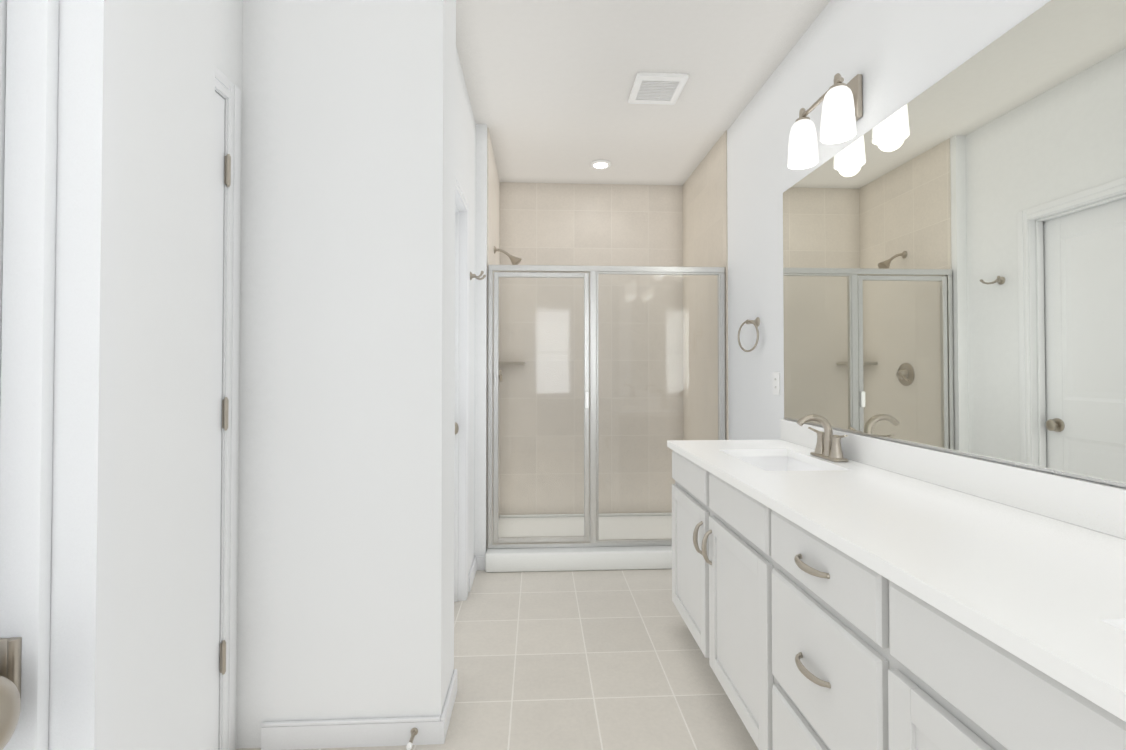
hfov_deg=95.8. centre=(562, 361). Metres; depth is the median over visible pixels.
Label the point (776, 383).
electrical outlet plate
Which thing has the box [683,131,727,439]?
wall tile
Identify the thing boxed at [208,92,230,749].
door
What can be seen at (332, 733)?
baseboard
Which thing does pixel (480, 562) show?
baseboard
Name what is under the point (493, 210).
wall tile
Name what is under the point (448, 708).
baseboard
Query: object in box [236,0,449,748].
wall
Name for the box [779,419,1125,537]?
backsplash
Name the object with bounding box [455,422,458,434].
door knob
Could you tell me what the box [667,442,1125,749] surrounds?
bathroom vanity
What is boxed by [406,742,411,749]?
doorstop
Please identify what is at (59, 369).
door frame
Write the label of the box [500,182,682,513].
wall tile
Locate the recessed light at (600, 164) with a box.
[590,160,610,168]
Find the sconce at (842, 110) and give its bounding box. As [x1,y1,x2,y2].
[787,73,862,169]
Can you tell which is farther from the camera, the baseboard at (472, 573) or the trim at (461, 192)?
the baseboard at (472, 573)
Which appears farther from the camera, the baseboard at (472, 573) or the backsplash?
the baseboard at (472, 573)
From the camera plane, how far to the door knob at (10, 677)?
0.40 m
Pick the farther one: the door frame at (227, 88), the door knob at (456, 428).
the door knob at (456, 428)
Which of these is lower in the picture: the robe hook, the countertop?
the countertop
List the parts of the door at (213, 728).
alcove door hinges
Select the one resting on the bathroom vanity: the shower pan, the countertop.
the countertop
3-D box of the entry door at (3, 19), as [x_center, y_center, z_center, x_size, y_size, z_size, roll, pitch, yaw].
[-0.478,0.188,0.035,0.035,2.060,0.804,0,-1,-3]
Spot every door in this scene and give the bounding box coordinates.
[0,0,6,413]
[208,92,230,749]
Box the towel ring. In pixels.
[738,317,759,351]
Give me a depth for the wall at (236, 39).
1.64 m
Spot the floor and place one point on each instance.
(587, 660)
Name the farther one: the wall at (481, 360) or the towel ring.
the wall at (481, 360)
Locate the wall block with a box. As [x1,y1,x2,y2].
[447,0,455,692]
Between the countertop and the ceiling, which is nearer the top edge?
the ceiling
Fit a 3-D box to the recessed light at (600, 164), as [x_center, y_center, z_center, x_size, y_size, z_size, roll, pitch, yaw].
[0.280,-1.459,3.766,0.156,0.014,0.156,0,-1,-3]
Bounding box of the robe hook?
[470,271,485,279]
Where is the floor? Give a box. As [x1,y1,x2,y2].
[235,569,758,749]
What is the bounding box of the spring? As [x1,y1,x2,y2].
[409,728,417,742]
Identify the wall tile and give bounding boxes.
[486,128,499,550]
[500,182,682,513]
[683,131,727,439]
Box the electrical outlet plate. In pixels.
[772,372,779,394]
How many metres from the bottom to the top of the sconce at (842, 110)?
0.245 m
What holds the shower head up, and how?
attached to the wall tile at (493, 210)
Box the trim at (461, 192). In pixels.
[455,173,468,599]
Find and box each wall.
[113,0,215,749]
[215,0,242,748]
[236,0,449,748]
[456,47,475,574]
[475,124,486,555]
[727,0,1125,488]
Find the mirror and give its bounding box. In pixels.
[783,0,1125,487]
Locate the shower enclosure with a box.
[488,265,725,548]
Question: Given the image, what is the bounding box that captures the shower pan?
[485,514,671,572]
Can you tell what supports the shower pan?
on the floor
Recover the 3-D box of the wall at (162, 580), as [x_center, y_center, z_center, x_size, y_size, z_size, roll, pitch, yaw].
[-0.472,-0.138,0.533,0.120,2.750,0.135,0,-1,-3]
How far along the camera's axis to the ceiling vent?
2.72 m
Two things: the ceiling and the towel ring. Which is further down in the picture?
the towel ring
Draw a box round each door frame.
[0,0,122,749]
[215,67,240,749]
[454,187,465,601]
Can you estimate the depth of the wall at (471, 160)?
2.91 m
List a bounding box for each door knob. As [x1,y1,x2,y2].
[0,637,21,749]
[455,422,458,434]
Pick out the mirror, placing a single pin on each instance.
(954, 261)
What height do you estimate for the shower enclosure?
1.767 m
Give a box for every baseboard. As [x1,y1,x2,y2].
[261,716,440,749]
[440,669,456,743]
[468,556,476,592]
[477,556,484,569]
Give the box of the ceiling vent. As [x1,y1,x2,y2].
[628,72,688,103]
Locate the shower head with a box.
[494,246,521,264]
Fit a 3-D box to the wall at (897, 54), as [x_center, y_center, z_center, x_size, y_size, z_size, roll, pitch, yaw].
[1.186,-0.122,1.624,0.120,2.750,5.410,0,-1,-3]
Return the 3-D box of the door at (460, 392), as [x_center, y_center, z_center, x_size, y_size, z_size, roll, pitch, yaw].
[-0.563,0.216,2.361,0.120,2.095,0.735,0,-1,-3]
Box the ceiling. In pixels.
[456,0,829,185]

